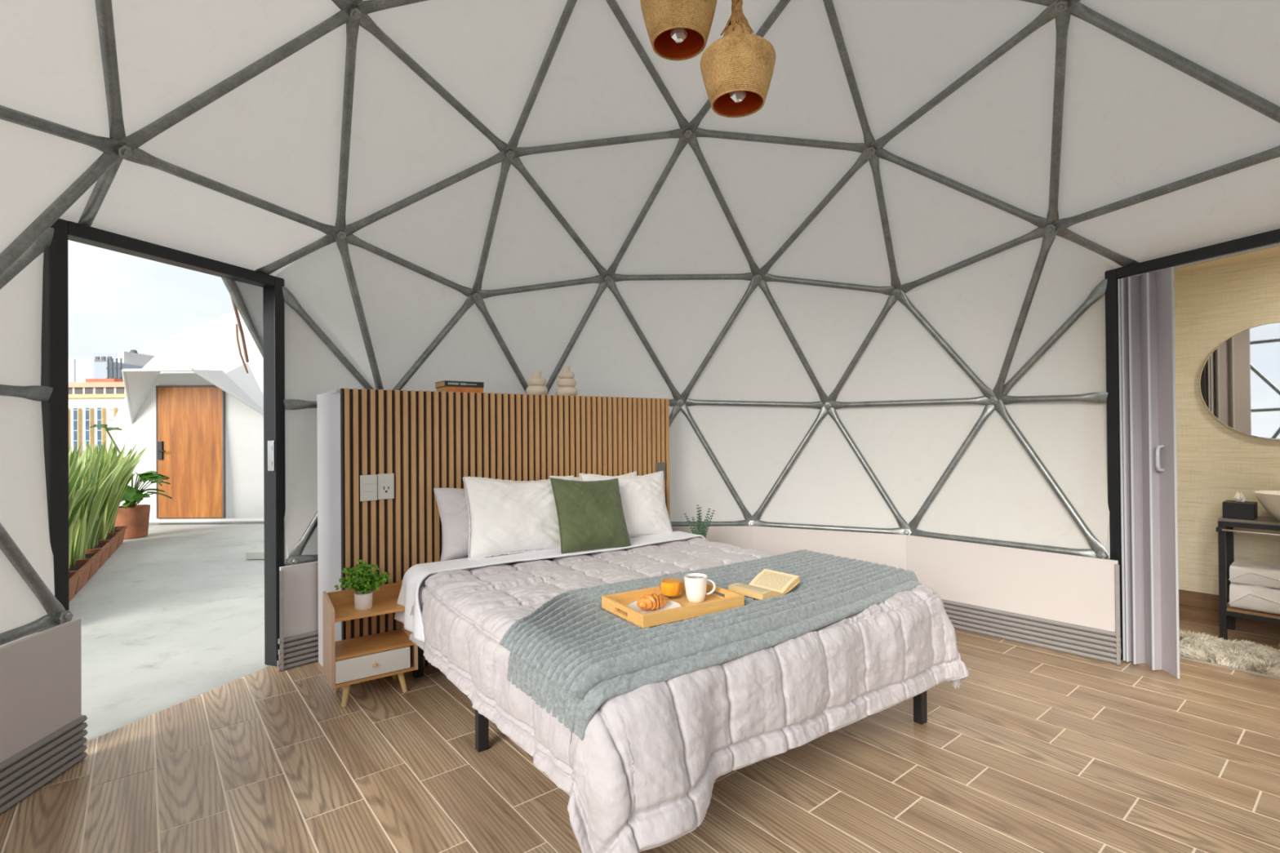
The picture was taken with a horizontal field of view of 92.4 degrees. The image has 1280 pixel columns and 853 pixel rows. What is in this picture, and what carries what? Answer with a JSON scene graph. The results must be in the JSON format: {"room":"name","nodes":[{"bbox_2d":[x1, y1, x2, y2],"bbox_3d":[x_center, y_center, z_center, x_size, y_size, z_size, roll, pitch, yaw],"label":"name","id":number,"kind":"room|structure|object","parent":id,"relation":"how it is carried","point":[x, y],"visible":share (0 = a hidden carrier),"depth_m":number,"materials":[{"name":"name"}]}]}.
{"room":"tent interior","nodes":[
{"label":"tent interior","id":0,"kind":"room"},
{"bbox_2d":[0,618,88,814],"bbox_3d":[-2.452,1.175,2.142,0.048,0.632,1.271,0,0,-6],"label":"wall","id":1,"kind":"structure","parent":0,"point":[42,725],"depth_m":2.54,"materials":[{"name":"white paint"}]},
{"bbox_2d":[68,517,270,742],"bbox_3d":[0.614,1.489,4.408,23.500,0.001,28.000,0,0,0],"label":"floor","id":2,"kind":"structure","parent":0,"point":[175,615],"depth_m":4.87,"materials":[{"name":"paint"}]},
{"bbox_2d":[68,570,81,602],"bbox_3d":[-5.043,1.426,5.266,0.294,0.220,0.656,0,0,-34],"label":"planter","id":3,"kind":"object","parent":2,"relation":"on","point":[73,576],"visible":0.23,"depth_m":5.44,"materials":[{"name":"ceramic"}]},
{"bbox_2d":[68,442,96,531],"bbox_3d":[-4.992,0.749,5.227,0.598,1.253,0.944,0,0,-34],"label":"leaf plant","id":4,"kind":"object","parent":3,"relation":"on","point":[76,477],"visible":0.08,"depth_m":5.41,"materials":[{"name":"green plant"}]},
{"bbox_2d":[68,558,94,594],"bbox_3d":[-5.418,1.433,5.816,0.294,0.220,0.656,0,0,-34],"label":"planter","id":5,"kind":"object","parent":2,"relation":"on","point":[84,565],"visible":0.38,"depth_m":5.92,"materials":[{"name":"ceramic"}]},
{"bbox_2d":[68,445,103,570],"bbox_3d":[-5.402,0.778,5.910,0.455,1.211,0.970,0,0,-15],"label":"leaf plant","id":6,"kind":"object","parent":5,"relation":"on","point":[73,544],"visible":0.13,"depth_m":5.89,"materials":[{"name":"green plant"}]},
{"bbox_2d":[70,548,104,580],"bbox_3d":[-5.793,1.439,6.365,0.294,0.220,0.656,0,0,-34],"label":"planter","id":7,"kind":"object","parent":2,"relation":"on","point":[96,553],"visible":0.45,"depth_m":6.49,"materials":[{"name":"ceramic"}]},
{"bbox_2d":[70,441,115,559],"bbox_3d":[-5.715,0.772,6.286,0.833,1.232,0.569,-1,0,34],"label":"leaf plant","id":8,"kind":"object","parent":7,"relation":"on","point":[92,504],"visible":0.39,"depth_m":6.51,"materials":[{"name":"green plant"}]},
{"bbox_2d":[86,539,113,568],"bbox_3d":[-6.168,1.446,6.915,0.294,0.220,0.656,0,0,-34],"label":"planter","id":9,"kind":"object","parent":2,"relation":"on","point":[106,544],"visible":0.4,"depth_m":7.02,"materials":[{"name":"ceramic"}]},
{"bbox_2d":[77,443,130,549],"bbox_3d":[-6.062,0.789,6.903,0.537,1.211,0.851,0,0,-34],"label":"leaf plant","id":10,"kind":"object","parent":9,"relation":"on","point":[114,468],"visible":0.26,"depth_m":6.98,"materials":[{"name":"green plant"}]},
{"bbox_2d":[97,532,120,558],"bbox_3d":[-6.544,1.453,7.465,0.294,0.220,0.656,0,0,-34],"label":"planter","id":11,"kind":"object","parent":2,"relation":"on","point":[114,536],"visible":0.3,"depth_m":7.58,"materials":[{"name":"ceramic"}]},
{"bbox_2d":[85,440,142,540],"bbox_3d":[-6.510,0.776,7.508,0.666,1.253,0.786,0,0,-6],"label":"leaf plant","id":12,"kind":"object","parent":11,"relation":"on","point":[125,473],"visible":0.33,"depth_m":7.42,"materials":[{"name":"green plant"}]},
{"bbox_2d":[111,525,127,549],"bbox_3d":[-6.919,1.459,8.015,0.294,0.220,0.656,0,0,-34],"label":"planter","id":13,"kind":"object","parent":2,"relation":"on","point":[117,529],"visible":0.3,"depth_m":8.13,"materials":[{"name":"ceramic"}]},
{"bbox_2d":[107,439,147,533],"bbox_3d":[-6.879,0.788,8.121,0.706,1.242,0.679,-1,0,38],"label":"leaf plant","id":14,"kind":"object","parent":13,"relation":"on","point":[112,450],"visible":0.17,"depth_m":8.07,"materials":[{"name":"green plant"}]},
{"bbox_2d":[115,504,150,539],"bbox_3d":[-7.242,1.357,8.756,0.410,0.440,0.410,0,0,0],"label":"round pot","id":15,"kind":"object","parent":2,"relation":"on","point":[136,518],"visible":0.77,"depth_m":8.63,"materials":[{"name":"ceramic"}]},
{"bbox_2d":[89,424,172,509],"bbox_3d":[-7.234,0.588,8.750,0.893,1.240,0.739,0,0,-43],"label":"leafy plant","id":16,"kind":"object","parent":15,"relation":"in","point":[131,495],"visible":0.58,"depth_m":8.71,"materials":[{"name":"green plant"}]},
{"bbox_2d":[111,310,263,524],"bbox_3d":[-7.440,-0.464,12.673,5.894,4.146,6.625,-1,0,18],"label":"dome tent","id":17,"kind":"object","parent":2,"relation":"on","point":[206,353],"visible":0.3,"depth_m":10.22,"materials":[{"name":"fabric"}]},
{"bbox_2d":[155,385,226,518],"bbox_3d":[-7.326,0.411,9.983,1.100,2.168,0.139,0,0,0],"label":"wooden door","id":18,"kind":"structure","parent":17,"relation":"attached to","point":[190,420],"depth_m":10.00,"materials":[{"name":"brown wood"}]},
{"bbox_2d":[121,368,263,424],"bbox_3d":[-7.334,-0.484,9.836,2.458,0.864,1.024,0,0,0],"label":"hood","id":19,"kind":"object","parent":17,"relation":"attached to","point":[244,403],"depth_m":10.06,"materials":[{"name":"fabric"}]},
{"bbox_2d":[245,546,264,559],"bbox_3d":[-4.405,1.500,7.545,0.400,0.090,0.850,0,0,-6],"label":"concrete block","id":20,"kind":"object","parent":2,"relation":"on","point":[259,553],"visible":0.27,"depth_m":7.12,"materials":[{"name":"white concrete"}]},
{"bbox_2d":[277,561,318,671],"bbox_3d":[-1.773,1.183,4.262,0.048,0.632,1.341,-1,0,42],"label":"wall","id":21,"kind":"structure","parent":0,"point":[300,581],"depth_m":3.85,"materials":[{"name":"white paint"}]},
{"bbox_2d":[40,217,285,666],"bbox_3d":[-2.515,0.272,3.358,0.127,2.460,1.229,-1,0,18],"label":"door frame","id":22,"kind":"structure","parent":21,"relation":"attached to","point":[55,311],"depth_m":3.08,"materials":[{"name":"black metal"}]},
{"bbox_2d":[221,277,263,373],"bbox_3d":[-2.589,-0.686,3.475,0.339,0.664,1.390,-1,0,7],"label":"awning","id":23,"kind":"object","parent":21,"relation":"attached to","point":[247,299],"visible":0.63,"depth_m":3.92,"materials":[{"name":"fabric"}]},
{"bbox_2d":[279,570,283,671],"bbox_3d":[-2.236,1.193,3.833,0.020,0.610,0.155,0,0,-29],"label":"trim","id":24,"kind":"structure","parent":21,"relation":"attached to","point":[281,572],"depth_m":3.77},
{"bbox_2d":[0,0,1279,647],"bbox_3d":[0.338,-0.852,2.424,6.121,3.688,5.949,0,0,0],"label":"ceiling","id":25,"kind":"structure","parent":0,"point":[1134,122],"depth_m":3.91,"materials":[{"name":"white fabric"}]},
{"bbox_2d":[0,0,1279,645],"bbox_3d":[0.338,-0.907,2.424,6.055,3.547,5.927,0,0,0],"label":"skeleton","id":26,"kind":"object","parent":25,"relation":"attached to","point":[36,238],"visible":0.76,"depth_m":3.90,"materials":[{"name":"metal"}]},
{"bbox_2d":[640,0,716,60],"bbox_3d":[0.150,-2.061,2.432,0.303,1.102,0.303,0,0,-16],"label":"pendant lamp","id":27,"kind":"object","parent":26,"relation":"hanging from","point":[677,29],"visible":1,"depth_m":2.37,"materials":[{"name":"wicker"}]},
{"bbox_2d":[700,0,775,117],"bbox_3d":[0.381,-1.942,2.426,0.295,1.343,0.295,0,0,0],"label":"pendant lamp","id":28,"kind":"object","parent":26,"relation":"hanging from","point":[737,68],"visible":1,"depth_m":2.33,"materials":[{"name":"wicker"}]},
{"bbox_2d":[0,618,1279,852],"bbox_3d":[1.320,1.523,2.372,8.025,0.122,6.067,0,0,0],"label":"floor","id":29,"kind":"structure","parent":0,"point":[1037,749],"depth_m":2.58,"materials":[{"name":"wood"}]},
{"bbox_2d":[322,580,417,706],"bbox_3d":[-1.512,1.212,3.450,0.440,0.574,0.313,0,0,-35],"label":"nightstand","id":30,"kind":"object","parent":29,"relation":"on","point":[347,662],"visible":0.96,"depth_m":3.38,"materials":[{"name":"brown wood"}]},
{"bbox_2d":[334,559,391,609],"bbox_3d":[-1.540,0.883,3.452,0.273,0.268,0.276,0,0,0],"label":"potted plant","id":31,"kind":"object","parent":30,"relation":"on","point":[361,582],"visible":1,"depth_m":3.41,"materials":[{"name":"green plant"}]},
{"bbox_2d":[334,629,414,661],"bbox_3d":[-1.520,1.227,3.463,0.408,0.016,0.282,0,0,-35],"label":"shelf","id":32,"kind":"object","parent":30,"relation":"attached to","point":[360,648],"depth_m":3.42,"materials":[{"name":"brown wood"}]},
{"bbox_2d":[316,388,670,684],"bbox_3d":[-0.938,0.638,4.517,2.507,1.718,0.640,0,0,-37],"label":"headboard","id":33,"kind":"object","parent":29,"relation":"on","point":[429,440],"visible":0.55,"depth_m":3.86,"materials":[{"name":"brown wood"}]},
{"bbox_2d":[360,474,377,501],"bbox_3d":[-1.597,0.361,3.614,0.094,0.152,0.016,0,0,-37],"label":"light switch","id":34,"kind":"object","parent":33,"relation":"attached to","point":[368,483],"visible":1,"depth_m":3.61,"materials":[{"name":"white plastic"}]},
{"bbox_2d":[377,473,394,499],"bbox_3d":[-1.519,0.358,3.672,0.092,0.152,0.016,0,0,-37],"label":"power outlet","id":35,"kind":"object","parent":33,"relation":"attached to","point":[385,481],"visible":1,"depth_m":3.67,"materials":[{"name":"white plastic"}]},
{"bbox_2d":[436,386,483,393],"bbox_3d":[-1.207,-0.238,4.112,0.255,0.040,0.192,0,0,-37],"label":"book","id":36,"kind":"object","parent":33,"relation":"on","point":[454,389],"visible":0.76,"depth_m":4.03,"materials":[{"name":"orange paper"}]},
{"bbox_2d":[435,380,484,387],"bbox_3d":[-1.210,-0.277,4.115,0.265,0.037,0.193,0,0,-37],"label":"book","id":37,"kind":"object","parent":36,"relation":"on","point":[446,383],"visible":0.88,"depth_m":4.04,"materials":[{"name":"black paper"}]},
{"bbox_2d":[448,382,476,385],"bbox_3d":[-1.164,-0.279,4.030,0.194,0.013,0.001,0,0,-37],"label":"print","id":38,"kind":"object","parent":37,"relation":"on","point":[461,384],"depth_m":4.02},
{"bbox_2d":[525,370,547,395],"bbox_3d":[-0.743,-0.309,4.426,0.156,0.178,0.156,0,0,0],"label":"vase","id":39,"kind":"object","parent":33,"relation":"on","point":[536,383],"visible":0.85,"depth_m":4.37,"materials":[{"name":"beige ceramic"}]},
{"bbox_2d":[555,365,577,395],"bbox_3d":[-0.548,-0.335,4.574,0.168,0.229,0.168,0,0,0],"label":"vase","id":40,"kind":"object","parent":33,"relation":"on","point":[566,384],"visible":0.91,"depth_m":4.52,"materials":[{"name":"beige ceramic"}]},
{"bbox_2d":[655,462,665,479],"bbox_3d":[0.166,0.360,4.942,0.096,0.140,0.016,0,0,-37],"label":"wall plate","id":41,"kind":"object","parent":33,"relation":"attached to","point":[660,467],"visible":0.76,"depth_m":4.94,"materials":[{"name":"white plastic"}]},
{"bbox_2d":[413,646,927,752],"bbox_3d":[0.038,1.322,3.349,1.915,0.318,2.160,0,0,-35],"label":"frame","id":42,"kind":"object","parent":29,"relation":"on","point":[920,703],"visible":0.16,"depth_m":3.02,"materials":[{"name":"black metal"}]},
{"bbox_2d":[421,542,661,585],"bbox_3d":[0.033,1.006,3.349,1.910,0.300,2.160,0,0,-35],"label":"mattress","id":43,"kind":"object","parent":42,"relation":"on","point":[588,554],"visible":0.02,"depth_m":3.94,"materials":[{"name":"white fabric"}]},
{"bbox_2d":[433,488,471,561],"bbox_3d":[-0.939,0.597,3.931,0.713,0.460,0.197,0,0,-36],"label":"pillow","id":44,"kind":"object","parent":43,"relation":"on","point":[452,504],"visible":0.34,"depth_m":3.75,"materials":[{"name":"white fabric"}]},
{"bbox_2d":[549,471,636,480],"bbox_3d":[-0.292,0.575,4.390,0.756,0.472,0.193,0,0,-40],"label":"pillow","id":45,"kind":"object","parent":43,"relation":"on","point":[633,473],"visible":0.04,"depth_m":4.53,"materials":[{"name":"fabric"}]},
{"bbox_2d":[408,537,968,852],"bbox_3d":[0.214,1.093,3.120,2.192,0.621,2.042,0,0,-35],"label":"quilt","id":46,"kind":"object","parent":42,"relation":"on","point":[646,766],"visible":0.62,"depth_m":2.33,"materials":[{"name":"fabric"}]},
{"bbox_2d":[394,530,706,642],"bbox_3d":[-0.403,0.951,3.956,2.136,0.328,0.511,0,0,-35],"label":"sheet","id":47,"kind":"object","parent":46,"relation":"on","point":[414,576],"visible":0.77,"depth_m":3.54,"materials":[{"name":"white fabric"}]},
{"bbox_2d":[462,475,573,559],"bbox_3d":[-0.733,0.564,3.926,0.794,0.515,0.246,0,0,-35],"label":"pillow","id":48,"kind":"object","parent":47,"relation":"on","point":[506,517],"visible":0.79,"depth_m":3.80,"materials":[{"name":"fabric"}]},
{"bbox_2d":[550,478,631,553],"bbox_3d":[-0.315,0.573,4.025,0.527,0.478,0.274,0,0,-31],"label":"cushion","id":49,"kind":"object","parent":47,"relation":"on","point":[590,513],"visible":1,"depth_m":3.96,"materials":[{"name":"green fabric"}]},
{"bbox_2d":[578,471,672,537],"bbox_3d":[-0.083,0.567,4.416,0.754,0.489,0.210,0,0,-36],"label":"pillow","id":50,"kind":"object","parent":47,"relation":"on","point":[642,496],"visible":0.59,"depth_m":4.42,"materials":[{"name":"fabric"}]},
{"bbox_2d":[499,549,922,740],"bbox_3d":[0.440,0.876,2.796,2.169,0.297,0.905,0,0,-35],"label":"throw blanket","id":51,"kind":"object","parent":46,"relation":"on","point":[571,655],"visible":0.86,"depth_m":2.28,"materials":[{"name":"grey fabric"}]},
{"bbox_2d":[601,582,744,628],"bbox_3d":[0.137,0.732,2.569,0.500,0.050,0.325,0,0,-32],"label":"serving tray","id":52,"kind":"object","parent":51,"relation":"on","point":[617,604],"visible":0.77,"depth_m":2.49,"materials":[{"name":"brown wood"}]},
{"bbox_2d":[627,600,680,613],"bbox_3d":[0.058,0.738,2.478,0.220,0.021,0.220,0,0,0],"label":"plate","id":53,"kind":"object","parent":52,"relation":"on","point":[670,604],"visible":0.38,"depth_m":2.50,"materials":[{"name":"white ceramic"}]},
{"bbox_2d":[636,593,668,610],"bbox_3d":[0.050,0.709,2.486,0.140,0.060,0.077,0,0,-30],"label":"croissant","id":54,"kind":"object","parent":53,"relation":"on","point":[651,602],"visible":1,"depth_m":2.46,"materials":[{"name":"orange food"}]},
{"bbox_2d":[659,569,682,599],"bbox_3d":[0.137,0.694,2.692,0.099,0.110,0.099,0,0,0],"label":"juice glass","id":55,"kind":"object","parent":52,"relation":"on","point":[671,581],"visible":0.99,"depth_m":2.65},
{"bbox_2d":[684,573,715,603],"bbox_3d":[0.251,0.694,2.627,0.126,0.107,0.101,-1,0,24],"label":"mug","id":56,"kind":"object","parent":52,"relation":"on","point":[695,584],"visible":1,"depth_m":2.60,"materials":[{"name":"white ceramic"}]},
{"bbox_2d":[728,568,799,599],"bbox_3d":[0.567,0.720,2.811,0.264,0.064,0.206,0,0,-39],"label":"open book","id":57,"kind":"object","parent":51,"relation":"on","point":[767,584],"visible":0.93,"depth_m":2.80,"materials":[{"name":"beige paper"}]},
{"bbox_2d":[1179,629,1279,679],"bbox_3d":[3.963,1.412,3.510,0.627,0.072,1.464,0,0,-39],"label":"shaggy rug","id":58,"kind":"object","parent":29,"relation":"on","point":[1258,659],"visible":0.96,"depth_m":3.78,"materials":[{"name":"fur"}]},
{"bbox_2d":[1215,515,1279,639],"bbox_3d":[4.415,1.035,3.885,0.389,0.825,1.075,0,0,-39],"label":"stand","id":59,"kind":"object","parent":29,"relation":"on","point":[1225,531],"visible":0.65,"depth_m":4.18,"materials":[{"name":"black metal"}]},
{"bbox_2d":[1222,491,1257,519],"bbox_3d":[4.114,0.536,4.212,0.170,0.183,0.155,0,0,-39],"label":"tissue box","id":60,"kind":"object","parent":59,"relation":"on","point":[1238,508],"visible":1,"depth_m":4.17,"materials":[{"name":"black metal"}]},
{"bbox_2d":[1217,515,1279,525],"bbox_3d":[4.426,0.632,3.900,0.350,0.018,1.065,0,0,-39],"label":"countertop","id":61,"kind":"structure","parent":59,"relation":"on","point":[1262,520],"depth_m":4.10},
{"bbox_2d":[1226,600,1279,619],"bbox_3d":[4.431,1.241,3.896,0.330,0.014,1.035,0,0,-39],"label":"shelf","id":62,"kind":"object","parent":59,"relation":"attached to","point":[1235,611],"depth_m":4.09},
{"bbox_2d":[1228,582,1279,614],"bbox_3d":[4.286,1.146,4.069,0.333,0.177,0.530,0,0,-39],"label":"towel","id":63,"kind":"object","parent":59,"relation":"on","point":[1247,597],"visible":0.84,"depth_m":4.08,"materials":[{"name":"white fabric"}]},
{"bbox_2d":[1228,559,1279,588],"bbox_3d":[4.295,1.000,4.090,0.333,0.135,0.510,0,0,-39],"label":"towel","id":64,"kind":"object","parent":63,"relation":"on","point":[1241,571],"visible":1,"depth_m":4.11,"materials":[{"name":"white fabric"}]},
{"bbox_2d":[1253,490,1279,521],"bbox_3d":[4.289,0.531,4.013,0.400,0.187,0.400,0,0,-39],"label":"basin","id":65,"kind":"object","parent":59,"relation":"on","point":[1269,500],"visible":1,"depth_m":4.03,"materials":[{"name":"white ceramic"}]},
{"bbox_3d":[0.464,1.277,4.710,0.340,0.420,0.340,0,0,0],"label":"stool","id":66,"kind":"object","parent":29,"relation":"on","visible":0},
{"bbox_2d":[684,505,715,537],"bbox_3d":[0.458,0.834,4.713,0.236,0.467,0.090,0,0,0],"label":"plant","id":67,"kind":"object","parent":66,"relation":"on","point":[700,530],"visible":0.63,"depth_m":4.71,"materials":[{"name":"green plant"}]},
{"bbox_2d":[671,525,751,549],"bbox_3d":[0.363,1.171,5.237,1.212,0.632,0.048,0,0,0],"label":"wall","id":68,"kind":"structure","parent":0,"point":[740,536],"depth_m":5.23,"materials":[{"name":"white paint"}]},
{"bbox_2d":[751,525,906,570],"bbox_3d":[1.502,1.160,4.987,1.241,0.632,0.048,-1,0,24],"label":"wall","id":69,"kind":"structure","parent":0,"point":[889,549],"depth_m":4.94,"materials":[{"name":"white paint"}]},
{"bbox_2d":[906,534,1121,664],"bbox_3d":[2.492,1.147,4.252,0.048,0.632,1.338,0,0,-42],"label":"wall","id":70,"kind":"structure","parent":0,"point":[1065,603],"depth_m":4.13,"materials":[{"name":"white paint"}]},
{"bbox_2d":[1115,564,1120,665],"bbox_3d":[2.955,1.149,3.816,0.020,0.610,0.155,-1,0,29],"label":"trim","id":71,"kind":"structure","parent":70,"relation":"attached to","point":[1117,566],"depth_m":3.75,"materials":[{"name":"white paint"}]},
{"bbox_2d":[1104,228,1279,660],"bbox_3d":[3.216,0.224,3.338,0.127,2.460,1.229,0,0,-18],"label":"door frame","id":72,"kind":"structure","parent":70,"relation":"attached to","point":[1272,237],"depth_m":3.84,"materials":[{"name":"black metal"}]},
{"bbox_2d":[1117,242,1279,679],"bbox_3d":[3.154,0.253,3.395,0.102,2.381,0.916,0,0,-18],"label":"door","id":73,"kind":"structure","parent":70,"relation":"in","point":[1146,302],"depth_m":3.66,"materials":[{"name":"plastic"}]},
{"bbox_2d":[1173,257,1279,609],"bbox_3d":[4.660,0.146,3.991,0.080,2.800,2.200,0,0,-39],"label":"wall","id":74,"kind":"structure","parent":0,"point":[1215,461],"depth_m":4.50,"materials":[{"name":"paper"}]},
{"bbox_2d":[1178,589,1279,636],"bbox_3d":[4.509,1.336,4.109,0.014,0.223,3.534,0,0,-39],"label":"baseboard","id":75,"kind":"structure","parent":74,"relation":"attached to","point":[1193,605],"depth_m":4.51,"materials":[{"name":"brown wood"}]},
{"bbox_2d":[1200,321,1279,439],"bbox_3d":[4.394,-0.315,4.229,0.030,0.808,0.808,0,0,-39],"label":"round mirror","id":76,"kind":"object","parent":74,"relation":"attached to","point":[1240,379],"visible":1,"depth_m":4.33,"materials":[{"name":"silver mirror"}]},
{"bbox_2d":[1173,245,1279,273],"bbox_3d":[3.855,-1.212,3.288,2.150,0.080,2.382,0,0,-39],"label":"ceiling","id":77,"kind":"structure","parent":0,"point":[1272,252],"depth_m":4.29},
{"label":"outside","id":78,"kind":"structure","parent":0,"visible":0},
{"bbox_3d":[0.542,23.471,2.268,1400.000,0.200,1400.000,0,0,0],"label":"city","id":79,"kind":"object","parent":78,"visible":0},
{"bbox_2d":[68,382,125,457],"bbox_3d":[-54.672,10.143,66.880,10.380,28.810,14.650,0,0,0],"label":"apartment building","id":80,"kind":"structure","parent":79,"relation":"on","point":[90,403],"depth_m":59.95,"materials":[{"name":"beige concrete"}]},
{"bbox_2d":[85,378,123,382],"bbox_3d":[-57.691,9.650,69.899,3.070,29.485,8.500,0,0,0],"label":"pavilion","id":81,"kind":"object","parent":80,"relation":"on","point":[86,380],"visible":0.14,"depth_m":65.74,"materials":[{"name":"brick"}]},
{"bbox_2d":[68,349,154,382],"bbox_3d":[-89.297,5.736,104.834,10.110,38.290,20.100,0,0,0],"label":"tower","id":82,"kind":"structure","parent":79,"relation":"on","point":[79,370],"depth_m":97.76,"materials":[{"name":"white concrete"}]},
{"bbox_2d":[93,352,118,362],"bbox_3d":[-88.927,-11.199,106.991,5.560,2.200,8.000,0,0,0],"label":"chimneys","id":83,"kind":"object","parent":82,"relation":"on","point":[104,357],"depth_m":103.00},
{"bbox_2d":[93,358,143,379],"bbox_3d":[-79.603,7.294,96.843,4.185,34.910,10.075,0,0,0],"label":"annex","id":84,"kind":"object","parent":79,"relation":"on","point":[102,370],"visible":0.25,"depth_m":91.99,"materials":[{"name":"metal"}]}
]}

